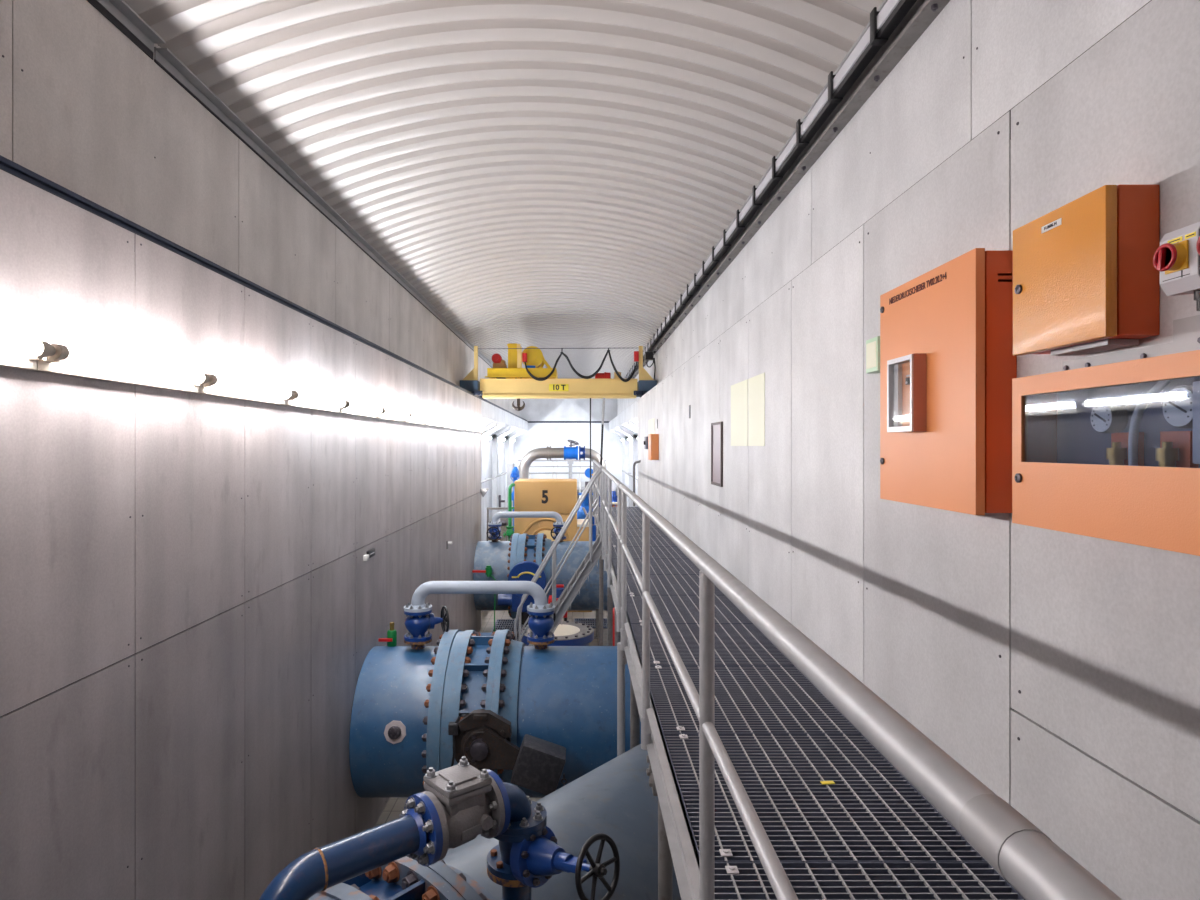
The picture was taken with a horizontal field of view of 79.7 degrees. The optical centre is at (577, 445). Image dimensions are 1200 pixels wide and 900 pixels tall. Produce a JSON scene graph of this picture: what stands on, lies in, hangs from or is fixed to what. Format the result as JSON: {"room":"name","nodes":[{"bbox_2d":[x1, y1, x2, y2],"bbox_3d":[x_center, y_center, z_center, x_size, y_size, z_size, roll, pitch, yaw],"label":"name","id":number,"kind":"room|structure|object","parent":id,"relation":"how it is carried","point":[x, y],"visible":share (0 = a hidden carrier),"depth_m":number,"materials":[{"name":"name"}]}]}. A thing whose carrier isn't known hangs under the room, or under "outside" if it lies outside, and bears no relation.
{"room":"pumping station","nodes":[
{"label":"pumping station","id":0,"kind":"room"},
{"bbox_2d":[0,0,519,416],"bbox_3d":[-2.788,-1.850,14.350,0.103,1.540,38.700,0,0,0],"label":"wall","id":1,"kind":"structure","parent":0,"point":[84,109],"depth_m":4.85,"materials":[{"name":"concrete"}]},
{"bbox_2d":[87,0,164,59],"bbox_3d":[-2.697,-2.547,-0.190,0.085,0.125,9.620,0,0,0],"label":"trim","id":2,"kind":"structure","parent":1,"relation":"attached to","point":[120,14],"depth_m":4.34,"materials":[{"name":"metal"}]},
{"bbox_2d":[1,169,516,416],"bbox_3d":[-2.571,-1.080,14.350,0.438,0.100,38.700,0,0,0],"label":"trim","id":3,"kind":"structure","parent":1,"relation":"attached to","point":[1,169],"depth_m":4.10,"materials":[{"name":"black metal"}]},
{"bbox_2d":[0,155,526,420],"bbox_3d":[-2.400,-1.163,14.335,0.080,0.065,38.630,0,0,0],"label":"rail","id":4,"kind":"object","parent":3,"relation":"on","point":[6,164],"visible":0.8,"depth_m":4.16,"materials":[{"name":"metal"}]},
{"bbox_2d":[460,346,656,478],"bbox_3d":[-0.446,-0.750,17.175,4.508,3.100,1.950,0,0,0],"label":"crane","id":5,"kind":"object","parent":4,"relation":"on","point":[603,387],"visible":0.94,"depth_m":16.55,"materials":[{"name":"yellow paint"}]},
{"bbox_2d":[485,343,557,410],"bbox_3d":[-1.316,-1.613,17.200,1.643,1.554,1.400,0,0,0],"label":"trolley","id":6,"kind":"object","parent":5,"relation":"on","point":[534,359],"visible":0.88,"depth_m":16.70,"materials":[{"name":"yellow metal"}]},
{"bbox_2d":[590,398,590,478],"bbox_3d":[0.288,-0.160,16.600,0.032,1.920,0.031,0,0,22],"label":"pendant","id":7,"kind":"object","parent":5,"relation":"attached to","point":[590,398],"depth_m":16.59,"materials":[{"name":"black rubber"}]},
{"bbox_2d":[600,398,604,465],"bbox_3d":[0.567,-0.310,16.600,0.125,1.622,0.059,0,0,0],"label":"pendant","id":8,"kind":"object","parent":5,"relation":"attached to","point":[603,402],"depth_m":16.58,"materials":[{"name":"metal"}]},
{"bbox_2d":[154,47,492,367],"bbox_3d":[-2.697,-2.533,19.170,0.085,0.095,29.060,0,0,0],"label":"crane rail","id":9,"kind":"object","parent":1,"relation":"attached to","point":[163,57],"depth_m":6.38,"materials":[{"name":"metal"}]},
{"bbox_2d":[0,169,527,899],"bbox_3d":[-2.713,1.635,14.350,0.733,5.530,38.700,0,0,0],"label":"wall","id":10,"kind":"structure","parent":0,"point":[192,611],"depth_m":4.37,"materials":[{"name":"concrete"}]},
{"bbox_2d":[0,334,51,369],"bbox_3d":[-2.292,-0.385,2.408,0.115,0.121,1.320,0,0,0],"label":"lamp","id":11,"kind":"object","parent":10,"relation":"attached to","point":[15,352],"visible":1,"depth_m":2.95,"materials":[{"name":"plastic"}]},
{"bbox_2d":[28,340,51,359],"bbox_3d":[-2.272,-0.405,3.030,0.076,0.081,0.050,0,0,0],"label":"socket","id":12,"kind":"object","parent":11,"relation":"attached to","point":[45,349],"depth_m":3.01,"materials":[{"name":"plastic"}]},
{"bbox_2d":[33,344,208,392],"bbox_3d":[-2.292,-0.385,3.708,0.115,0.121,1.320,0,0,0],"label":"lamp","id":13,"kind":"object","parent":10,"relation":"attached to","point":[63,360],"visible":0.81,"depth_m":3.56,"materials":[{"name":"plastic"}]},
{"bbox_2d":[46,344,69,362],"bbox_3d":[-2.272,-0.405,3.135,0.076,0.081,0.050,0,0,0],"label":"socket","id":14,"kind":"object","parent":13,"relation":"attached to","point":[62,352],"depth_m":3.12,"materials":[{"name":"plastic"}]},
{"bbox_2d":[194,372,208,385],"bbox_3d":[-2.272,-0.405,4.330,0.076,0.081,0.050,0,0,0],"label":"socket","id":15,"kind":"object","parent":13,"relation":"attached to","point":[205,378],"depth_m":4.31,"materials":[{"name":"plastic"}]},
{"bbox_2d":[197,374,293,404],"bbox_3d":[-2.292,-0.385,5.008,0.115,0.121,1.320,0,0,0],"label":"lamp","id":16,"kind":"object","parent":10,"relation":"attached to","point":[216,386],"visible":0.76,"depth_m":4.91,"materials":[{"name":"plastic"}]},
{"bbox_2d":[203,374,217,386],"bbox_3d":[-2.272,-0.405,4.435,0.076,0.081,0.050,0,0,0],"label":"socket","id":17,"kind":"object","parent":16,"relation":"attached to","point":[213,378],"depth_m":4.42,"materials":[{"name":"plastic"}]},
{"bbox_2d":[283,389,293,399],"bbox_3d":[-2.272,-0.405,5.630,0.076,0.081,0.050,0,0,0],"label":"socket","id":18,"kind":"object","parent":16,"relation":"attached to","point":[291,393],"depth_m":5.61,"materials":[{"name":"plastic"}]},
{"bbox_2d":[282,390,346,411],"bbox_3d":[-2.292,-0.385,6.308,0.115,0.121,1.320,0,0,0],"label":"lamp","id":19,"kind":"object","parent":10,"relation":"attached to","point":[302,400],"visible":0.82,"depth_m":6.23,"materials":[{"name":"plastic"}]},
{"bbox_2d":[289,390,298,399],"bbox_3d":[-2.272,-0.405,5.735,0.076,0.081,0.050,0,0,0],"label":"socket","id":20,"kind":"object","parent":19,"relation":"attached to","point":[296,394],"depth_m":5.71,"materials":[{"name":"plastic"}]},
{"bbox_2d":[338,400,346,407],"bbox_3d":[-2.272,-0.405,6.930,0.076,0.081,0.050,0,0,0],"label":"socket","id":21,"kind":"object","parent":19,"relation":"attached to","point":[345,403],"depth_m":6.91,"materials":[{"name":"plastic"}]},
{"bbox_2d":[336,401,382,417],"bbox_3d":[-2.292,-0.385,7.608,0.115,0.121,1.320,0,0,0],"label":"lamp","id":22,"kind":"object","parent":10,"relation":"attached to","point":[352,408],"visible":0.81,"depth_m":7.56,"materials":[{"name":"plastic"}]},
{"bbox_2d":[342,401,350,408],"bbox_3d":[-2.272,-0.405,7.035,0.076,0.081,0.050,0,0,0],"label":"socket","id":23,"kind":"object","parent":22,"relation":"attached to","point":[348,403],"depth_m":7.02,"materials":[{"name":"plastic"}]},
{"bbox_2d":[363,548,374,560],"bbox_3d":[-2.330,1.215,8.035,0.040,0.090,0.370,0,0,0],"label":"light","id":24,"kind":"object","parent":10,"relation":"attached to","point":[370,553],"visible":1,"depth_m":7.99,"materials":[{"name":"white paint"}]},
{"bbox_2d":[375,408,409,421],"bbox_3d":[-2.292,-0.385,8.908,0.115,0.121,1.320,0,0,0],"label":"lamp","id":25,"kind":"object","parent":10,"relation":"attached to","point":[387,414],"visible":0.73,"depth_m":8.89,"materials":[{"name":"plastic"}]},
{"bbox_2d":[349,646,437,797],"bbox_3d":[-1.921,3.100,8.150,0.842,1.600,1.600,0,0,0],"label":"pipe","id":26,"kind":"object","parent":10,"relation":"attached to","point":[392,682],"visible":0.61,"depth_m":7.45,"materials":[{"name":"blue metal"}]},
{"bbox_2d":[378,622,396,646],"bbox_3d":[-2.193,2.180,8.292,0.194,0.280,0.124,0,0,0],"label":"valve","id":27,"kind":"object","parent":26,"relation":"on","point":[391,639],"visible":1,"depth_m":8.26,"materials":[{"name":"green paint"}]},
{"bbox_2d":[384,720,405,743],"bbox_3d":[-1.877,2.936,7.354,0.226,0.227,0.112,0,0,0],"label":"plug","id":28,"kind":"object","parent":26,"relation":"attached to","point":[395,731],"visible":1,"depth_m":7.34,"materials":[{"name":"metal"}]},
{"bbox_2d":[404,606,448,648],"bbox_3d":[-1.728,2.066,8.194,0.507,0.442,0.317,0,0,-24],"label":"valve","id":29,"kind":"object","parent":26,"relation":"on","point":[417,624],"visible":0.93,"depth_m":8.07,"materials":[{"name":"blue paint"}]},
{"bbox_2d":[404,581,554,612],"bbox_3d":[-1.118,1.694,8.150,1.711,0.323,0.315,0,0,0],"label":"pipe","id":30,"kind":"object","parent":29,"relation":"on","point":[418,604],"visible":1,"depth_m":8.09,"materials":[{"name":"grey metal"}]},
{"bbox_2d":[403,413,429,424],"bbox_3d":[-2.292,-0.385,10.208,0.115,0.121,1.320,0,0,0],"label":"lamp","id":31,"kind":"object","parent":10,"relation":"attached to","point":[413,418],"visible":0.71,"depth_m":10.21,"materials":[{"name":"plastic"}]},
{"bbox_2d":[424,417,445,426],"bbox_3d":[-2.292,-0.385,11.508,0.115,0.121,1.320,0,0,0],"label":"lamp","id":32,"kind":"object","parent":10,"relation":"attached to","point":[433,421],"visible":0.79,"depth_m":11.49,"materials":[{"name":"plastic"}]},
{"bbox_2d":[440,420,458,428],"bbox_3d":[-2.292,-0.385,12.808,0.115,0.121,1.320,0,0,0],"label":"lamp","id":33,"kind":"object","parent":10,"relation":"attached to","point":[448,424],"visible":0.73,"depth_m":12.84,"materials":[{"name":"plastic"}]},
{"bbox_2d":[453,423,468,429],"bbox_3d":[-2.292,-0.385,14.108,0.115,0.121,1.320,0,0,0],"label":"lamp","id":34,"kind":"object","parent":10,"relation":"attached to","point":[460,426],"visible":0.75,"depth_m":14.16,"materials":[{"name":"plastic"}]},
{"bbox_2d":[480,488,488,496],"bbox_3d":[-2.227,1.123,17.292,0.212,0.217,0.213,0,0,38],"label":"light","id":35,"kind":"object","parent":10,"relation":"attached to","point":[484,490],"visible":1,"depth_m":17.21,"materials":[{"name":"metal"}]},
{"bbox_2d":[473,541,510,609],"bbox_3d":[-1.921,3.040,16.850,0.842,1.600,1.600,0,0,0],"label":"pipe","id":36,"kind":"object","parent":10,"relation":"attached to","point":[495,554],"visible":0.5,"depth_m":16.21,"materials":[{"name":"blue metal"}]},
{"bbox_2d":[486,524,501,541],"bbox_3d":[-1.950,2.052,16.751,0.318,0.421,0.506,0,0,0],"label":"valve","id":37,"kind":"object","parent":36,"relation":"on","point":[494,530],"visible":1,"depth_m":16.69,"materials":[{"name":"blue paint"}]},
{"bbox_2d":[488,511,564,524],"bbox_3d":[-1.190,1.688,16.850,1.835,0.303,0.315,0,0,0],"label":"pipe","id":38,"kind":"object","parent":37,"relation":"on","point":[504,514],"visible":0.97,"depth_m":16.79,"materials":[{"name":"grey metal"}]},
{"bbox_2d":[481,472,506,482],"bbox_3d":[-2.855,1.042,23.775,0.250,0.065,12.450,0,0,0],"label":"handrail","id":39,"kind":"object","parent":10,"relation":"attached to","point":[485,480],"visible":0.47,"depth_m":23.11,"materials":[{"name":"metal"}]},
{"bbox_2d":[375,610,606,849],"bbox_3d":[-0.450,4.460,14.350,5.660,0.120,38.900,0,0,0],"label":"floor","id":40,"kind":"structure","parent":0,"point":[394,807],"depth_m":17.12,"materials":[{"name":"concrete"}]},
{"bbox_2d":[472,565,495,580],"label":"valve","id":41,"kind":"object","parent":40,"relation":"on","point":[487,571],"depth_m":15.80,"materials":[{"name":"green paint"}]},
{"bbox_2d":[494,594,494,631],"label":"valve","id":42,"kind":"object","parent":40,"relation":"on","point":[494,594],"depth_m":15.49,"materials":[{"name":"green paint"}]},
{"bbox_2d":[487,495,507,540],"bbox_3d":[-2.318,2.900,20.650,0.639,3.001,0.500,0,0,0],"label":"stand","id":43,"kind":"object","parent":40,"relation":"on","point":[504,521],"visible":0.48,"depth_m":20.48,"materials":[{"name":"metal"}]},
{"bbox_2d":[491,619,525,641],"bbox_3d":[-1.650,4.385,16.825,0.800,0.029,2.550,0,0,0],"label":"floor grating","id":44,"kind":"structure","parent":40,"relation":"on","point":[500,624],"depth_m":17.49,"materials":[{"name":"metal"}]},
{"bbox_2d":[503,483,514,612],"bbox_3d":[-1.654,2.684,19.065,0.248,3.432,0.782,0,0,43],"label":"drain pipe","id":45,"kind":"object","parent":40,"relation":"on","point":[509,532],"visible":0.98,"depth_m":18.86,"materials":[{"name":"green metal"}]},
{"bbox_2d":[507,464,514,525],"bbox_3d":[-2.312,2.507,24.742,0.222,3.786,0.515,0,0,0],"label":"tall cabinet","id":46,"kind":"object","parent":40,"relation":"on","point":[510,467],"visible":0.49,"depth_m":24.48,"materials":[{"name":"metal"}]},
{"bbox_2d":[510,467,519,530],"bbox_3d":[-1.959,2.525,22.444,0.288,3.750,0.372,0,0,0],"label":"valve","id":47,"kind":"object","parent":40,"relation":"on","point":[515,472],"visible":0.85,"depth_m":22.41,"materials":[{"name":"blue paint"}]},
{"bbox_2d":[514,479,591,611],"bbox_3d":[-0.662,2.663,19.665,2.064,3.474,1.470,0,0,0],"label":"machine housing","id":48,"kind":"object","parent":40,"relation":"on","point":[559,496],"visible":0.44,"depth_m":19.00,"materials":[{"name":"paint"}]},
{"bbox_2d":[514,468,601,645],"bbox_3d":[-0.621,2.373,10.860,1.953,4.054,0.842,0,0,0],"label":"stair","id":49,"kind":"structure","parent":40,"relation":"on","point":[580,576],"depth_m":10.50,"materials":[{"name":"metal"}]},
{"bbox_2d":[548,584,567,620],"bbox_3d":[-0.341,3.585,15.150,0.557,1.630,0.400,0,0,0],"label":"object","id":50,"kind":"object","parent":40,"relation":"on","point":[559,587],"visible":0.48,"depth_m":15.02,"materials":[{"name":"red paint"}]},
{"bbox_2d":[518,446,606,495],"bbox_3d":[-0.348,2.210,24.000,3.298,4.412,0.460,0,0,0],"label":"pipe","id":51,"kind":"object","parent":40,"relation":"on","point":[548,452],"visible":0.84,"depth_m":23.85,"materials":[{"name":"silver metal"}]},
{"bbox_2d":[564,440,584,478],"bbox_3d":[-0.117,2.096,24.000,0.701,4.608,0.470,0,0,0],"label":"valve","id":52,"kind":"object","parent":51,"relation":"attached to","point":[570,453],"visible":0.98,"depth_m":23.86,"materials":[{"name":"blue paint"}]},
{"bbox_2d":[518,459,617,497],"bbox_3d":[-0.450,2.462,31.233,4.900,3.875,4.535,0,0,0],"label":"railing","id":53,"kind":"object","parent":40,"relation":"on","point":[580,485],"visible":0.31,"depth_m":28.98,"materials":[{"name":"metal"}]},
{"bbox_2d":[577,468,595,540],"bbox_3d":[0.294,2.539,22.007,0.719,3.723,0.920,0,0,26],"label":"pump","id":54,"kind":"object","parent":40,"relation":"on","point":[582,512],"visible":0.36,"depth_m":21.84,"materials":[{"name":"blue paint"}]},
{"bbox_2d":[574,618,606,627],"bbox_3d":[0.325,4.385,17.750,0.850,0.029,0.900,0,0,0],"label":"floor grating","id":55,"kind":"structure","parent":40,"relation":"on","point":[591,622],"depth_m":17.98,"materials":[{"name":"metal"}]},
{"bbox_2d":[613,606,614,645],"bbox_3d":[0.660,3.500,12.200,0.260,1.800,0.260,0,0,0],"label":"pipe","id":56,"kind":"object","parent":40,"relation":"on","point":[614,606],"visible":0.07,"depth_m":12.09,"materials":[{"name":"metal"}]},
{"bbox_2d":[612,481,616,506],"bbox_3d":[0.951,2.650,21.000,0.403,3.500,0.403,0,0,0],"label":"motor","id":57,"kind":"object","parent":40,"relation":"on","point":[614,497],"visible":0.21,"depth_m":20.88,"materials":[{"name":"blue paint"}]},
{"bbox_2d":[594,507,1025,899],"bbox_3d":[0.872,2.904,7.400,1.097,2.992,18.700,0,0,0],"label":"walkway","id":58,"kind":"object","parent":40,"relation":"on","point":[869,834],"visible":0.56,"depth_m":3.15,"materials":[{"name":"metal"}]},
{"bbox_2d":[593,460,602,549],"bbox_3d":[0.374,0.978,13.975,0.063,1.324,5.450,0,0,0],"label":"guard rail","id":59,"kind":"object","parent":58,"relation":"on","point":[596,492],"visible":0.64,"depth_m":13.18,"materials":[{"name":"metal"}]},
{"bbox_2d":[602,468,622,631],"bbox_3d":[0.374,0.978,8.310,0.063,1.324,4.380,0,0,0],"label":"guard rail","id":60,"kind":"object","parent":58,"relation":"on","point":[608,521],"visible":0.84,"depth_m":8.33,"materials":[{"name":"metal"}]},
{"bbox_2d":[820,781,834,784],"bbox_3d":[1.050,1.416,3.020,0.055,0.004,0.022,0,0,-6],"label":"scrap","id":61,"kind":"object","parent":58,"relation":"on","point":[821,782],"visible":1,"depth_m":3.02,"materials":[{"name":"yellow paper"}]},
{"bbox_2d":[619,483,1121,899],"bbox_3d":[0.374,0.978,2.075,0.063,1.325,7.950,0,0,0],"label":"guard rail","id":62,"kind":"object","parent":58,"relation":"on","point":[1019,851],"visible":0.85,"depth_m":1.06,"materials":[{"name":"metal"}]},
{"bbox_2d":[421,630,566,794],"bbox_3d":[-0.839,3.100,7.982,1.463,1.970,2.305,0,0,0],"label":"valve","id":63,"kind":"object","parent":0,"point":[471,705],"visible":0.69,"depth_m":7.27,"materials":[{"name":"blue paint"}]},
{"bbox_2d":[448,715,460,734],"bbox_3d":[-1.219,2.764,7.115,0.122,0.182,0.090,0,0,0],"label":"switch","id":64,"kind":"object","parent":63,"relation":"attached to","point":[454,728],"depth_m":7.08,"materials":[{"name":"grey metal"}]},
{"bbox_2d":[516,646,640,797],"bbox_3d":[0.205,3.100,8.150,1.690,1.600,1.600,0,0,0],"label":"pipe","id":65,"kind":"object","parent":63,"relation":"attached to","point":[567,695],"visible":0.44,"depth_m":7.48,"materials":[{"name":"blue metal"}]},
{"bbox_2d":[527,610,555,648],"bbox_3d":[-0.420,2.066,8.249,0.318,0.442,0.506,0,0,0],"label":"valve","id":66,"kind":"object","parent":65,"relation":"on","point":[540,624],"visible":0.81,"depth_m":8.05,"materials":[{"name":"blue paint"}]},
{"bbox_2d":[521,620,593,645],"bbox_3d":[-0.410,3.978,14.000,1.440,0.845,1.440,0,0,0],"label":"pipe stub","id":67,"kind":"object","parent":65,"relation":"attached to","point":[567,633],"visible":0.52,"depth_m":13.69,"materials":[{"name":"blue paint"}]},
{"bbox_2d":[123,0,883,378],"bbox_3d":[-0.450,-2.913,14.454,4.694,0.597,39.107,0,0,0],"label":"ceiling","id":68,"kind":"structure","parent":0,"point":[542,173],"depth_m":6.60,"materials":[{"name":"white metal"}]},
{"bbox_2d":[515,399,621,503],"bbox_3d":[-0.450,0.500,33.800,5.660,8.000,0.200,0,0,0],"label":"wall","id":69,"kind":"structure","parent":0,"point":[538,435],"depth_m":33.70,"materials":[{"name":"white paint"}]},
{"bbox_2d":[527,421,608,422],"bbox_3d":[-0.450,-1.125,33.682,5.600,0.070,0.035,0,0,0],"label":"trim","id":70,"kind":"structure","parent":69,"relation":"attached to","point":[527,421],"depth_m":33.67,"materials":[{"name":"metal"}]},
{"bbox_2d":[550,541,613,609],"bbox_3d":[0.400,3.040,16.850,2.080,1.600,1.600,0,0,0],"label":"pipe","id":71,"kind":"object","parent":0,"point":[588,599],"visible":0.38,"depth_m":16.15,"materials":[{"name":"blue metal"}]},
{"bbox_2d":[498,594,534,624],"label":"valve","id":72,"kind":"object","parent":71,"relation":"attached to","point":[513,601],"depth_m":15.79,"materials":[{"name":"blue paint"}]},
{"bbox_2d":[507,533,551,580],"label":"valve","id":73,"kind":"object","parent":71,"relation":"attached to","point":[527,554],"depth_m":16.13,"materials":[{"name":"blue paint"}]},
{"bbox_2d":[536,559,549,603],"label":"valve","id":74,"kind":"object","parent":71,"relation":"attached to","point":[544,578],"depth_m":16.00,"materials":[{"name":"blue paint"}]},
{"bbox_2d":[551,525,565,541],"bbox_3d":[-0.442,2.051,16.752,0.318,0.421,0.506,0,0,9],"label":"valve","id":75,"kind":"object","parent":71,"relation":"on","point":[557,528],"visible":0.62,"depth_m":16.69,"materials":[{"name":"blue paint"}]},
{"bbox_2d":[617,0,1149,414],"bbox_3d":[1.889,-1.850,14.350,0.103,1.540,38.700,0,0,0],"label":"wall","id":76,"kind":"structure","parent":0,"point":[977,60],"depth_m":3.98,"materials":[{"name":"concrete"}]},
{"bbox_2d":[624,0,887,378],"bbox_3d":[1.815,-2.600,14.350,0.050,0.020,38.700,0,0,0],"label":"trim","id":77,"kind":"structure","parent":76,"relation":"attached to","point":[883,3],"depth_m":5.65,"materials":[{"name":"metal"}]},
{"bbox_2d":[625,0,949,378],"bbox_3d":[1.754,-2.331,14.225,0.171,0.318,38.350,0,0,0],"label":"rail","id":78,"kind":"object","parent":76,"relation":"attached to","point":[893,30],"visible":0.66,"depth_m":5.14,"materials":[{"name":"metal"}]},
{"bbox_2d":[609,0,1151,421],"bbox_3d":[1.671,-1.080,14.350,0.438,0.100,38.700,0,0,0],"label":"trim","id":79,"kind":"structure","parent":76,"relation":"attached to","point":[1150,0],"depth_m":2.51,"materials":[{"name":"black metal"}]},
{"bbox_2d":[609,0,1199,899],"bbox_3d":[1.813,1.635,14.350,0.733,5.530,38.700,0,0,0],"label":"wall","id":80,"kind":"structure","parent":0,"point":[1060,670],"depth_m":2.52,"materials":[{"name":"concrete"}]},
{"bbox_2d":[443,744,680,899],"bbox_3d":[0.712,3.100,5.418,1.600,1.600,4.172,0,0,40],"label":"pipe","id":81,"kind":"object","parent":80,"relation":"attached to","point":[615,799],"visible":0.28,"depth_m":4.37,"materials":[{"name":"metal"}]},
{"bbox_2d":[308,855,495,899],"bbox_3d":[-0.926,3.100,3.468,1.970,1.970,0.941,0,0,40],"label":"valve","id":82,"kind":"object","parent":81,"relation":"attached to","point":[403,878],"visible":0.62,"depth_m":3.55,"materials":[{"name":"pale blue paint"},{"name":"dark blue paint"},{"name":"rusty steel"}]},
{"bbox_2d":[259,770,546,899],"bbox_3d":[-0.730,2.118,3.228,1.428,1.065,0.303,0,0,-42],"label":"pipe","id":83,"kind":"object","parent":81,"relation":"attached to","point":[417,833],"visible":0.81,"depth_m":3.11,"materials":[{"name":"blue metal"}]},
{"bbox_2d":[421,756,504,860],"bbox_3d":[-0.565,1.700,3.374,0.333,0.366,0.296,0,0,-41],"label":"valve","id":84,"kind":"object","parent":83,"relation":"attached to","point":[468,802],"visible":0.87,"depth_m":3.31,"materials":[{"name":"metal"}]},
{"bbox_2d":[487,821,619,899],"bbox_3d":[-0.147,1.958,3.463,0.718,0.361,0.300,0,0,41],"label":"valve","id":85,"kind":"object","parent":83,"relation":"attached to","point":[532,859],"visible":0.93,"depth_m":3.41,"materials":[{"name":"blue paint"}]},
{"bbox_2d":[633,460,640,505],"bbox_3d":[1.379,0.871,16.761,0.055,1.097,0.358,0,0,-23],"label":"pipe","id":86,"kind":"object","parent":80,"relation":"attached to","point":[639,461],"visible":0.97,"depth_m":16.87,"materials":[{"name":"metal"}]},
{"bbox_2d":[649,418,654,433],"bbox_3d":[1.448,-0.165,14.150,0.004,0.730,1.100,0,0,0],"label":"sheet","id":87,"kind":"object","parent":80,"relation":"attached to","point":[651,421],"visible":0.36,"depth_m":13.94,"materials":[{"name":"white paper"}]},
{"bbox_2d":[644,437,647,448],"bbox_3d":[1.353,-0.060,13.775,0.185,0.240,0.350,0,0,0],"label":"switch box","id":88,"kind":"object","parent":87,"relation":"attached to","point":[645,438],"visible":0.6,"depth_m":13.65,"materials":[{"name":"grey plastic"}]},
{"bbox_2d":[648,434,658,459],"bbox_3d":[1.378,0.018,13.110,0.142,0.475,0.490,0,0,0],"label":"control box","id":89,"kind":"object","parent":80,"relation":"attached to","point":[653,439],"visible":1,"depth_m":12.87,"materials":[{"name":"orange paint"}]},
{"bbox_2d":[711,422,722,486],"bbox_3d":[1.440,0.083,7.450,0.020,0.655,0.540,0,0,0],"label":"panel","id":90,"kind":"object","parent":80,"relation":"attached to","point":[717,427],"visible":1,"depth_m":7.42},
{"bbox_2d":[731,379,747,445],"bbox_3d":[1.448,-0.285,6.463,0.004,0.570,0.675,0,0,0],"label":"sheet","id":91,"kind":"object","parent":80,"relation":"attached to","point":[739,391],"visible":1,"depth_m":6.43,"materials":[{"name":"beige paper"}]},
{"bbox_2d":[748,373,764,445],"bbox_3d":[1.448,-0.285,5.835,0.004,0.570,0.530,0,0,0],"label":"sheet","id":92,"kind":"object","parent":80,"relation":"attached to","point":[756,384],"visible":1,"depth_m":5.82,"materials":[{"name":"beige paper"}]},
{"bbox_2d":[866,336,879,372],"bbox_3d":[1.418,-0.430,3.400,0.062,0.160,0.140,0,0,0],"label":"wall box","id":93,"kind":"object","parent":80,"relation":"attached to","point":[872,345],"visible":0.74,"depth_m":3.38,"materials":[{"name":"green plastic"}]},
{"bbox_2d":[880,248,1016,514],"bbox_3d":[1.352,-0.212,2.739,0.194,0.880,0.747,0,0,0],"label":"upper cabinet","id":94,"kind":"object","parent":80,"relation":"attached to","point":[948,364],"visible":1,"depth_m":2.53,"materials":[{"name":"orange metal"}]},
{"bbox_2d":[905,374,909,384],"bbox_3d":[1.286,-0.259,2.800,0.012,0.039,0.036,0,0,0],"label":"switch","id":95,"kind":"object","parent":94,"relation":"attached to","point":[907,376],"depth_m":2.80,"materials":[{"name":"black paint"}]},
{"bbox_2d":[1013,185,1159,355],"bbox_3d":[1.375,-0.456,1.974,0.148,0.392,0.383,0,0,0],"label":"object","id":96,"kind":"object","parent":80,"relation":"attached to","point":[1086,280],"visible":1,"depth_m":1.84,"materials":[{"name":"metal"}]},
{"bbox_2d":[1012,350,1199,555],"bbox_3d":[1.375,0.015,1.558,0.147,0.435,1.216,0,0,0],"label":"upper cabinet","id":97,"kind":"object","parent":80,"relation":"attached to","point":[1111,451],"visible":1,"depth_m":1.82,"materials":[{"name":"orange metal"}]},
{"bbox_2d":[1062,315,1199,370],"bbox_3d":[1.444,-0.256,1.570,0.013,0.098,1.140,0,0,0],"label":"strip","id":98,"kind":"object","parent":80,"relation":"attached to","point":[1186,331],"visible":0.8,"depth_m":1.77,"materials":[{"name":"metal"}]},
{"bbox_2d":[1153,222,1199,310],"bbox_3d":[1.389,-0.404,1.636,0.119,0.189,0.106,0,0,0],"label":"rotary isolator","id":99,"kind":"object","parent":80,"relation":"attached to","point":[1177,259],"visible":0.99,"depth_m":1.63,"materials":[{"name":"grey plastic"}]},
{"bbox_2d":[1196,236,1199,254],"bbox_3d":[1.389,-0.404,1.519,0.119,0.189,0.106,0,0,0],"label":"rotary isolator","id":100,"kind":"object","parent":80,"relation":"attached to","point":[1198,240],"visible":1,"depth_m":1.54,"materials":[{"name":"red plastic"}]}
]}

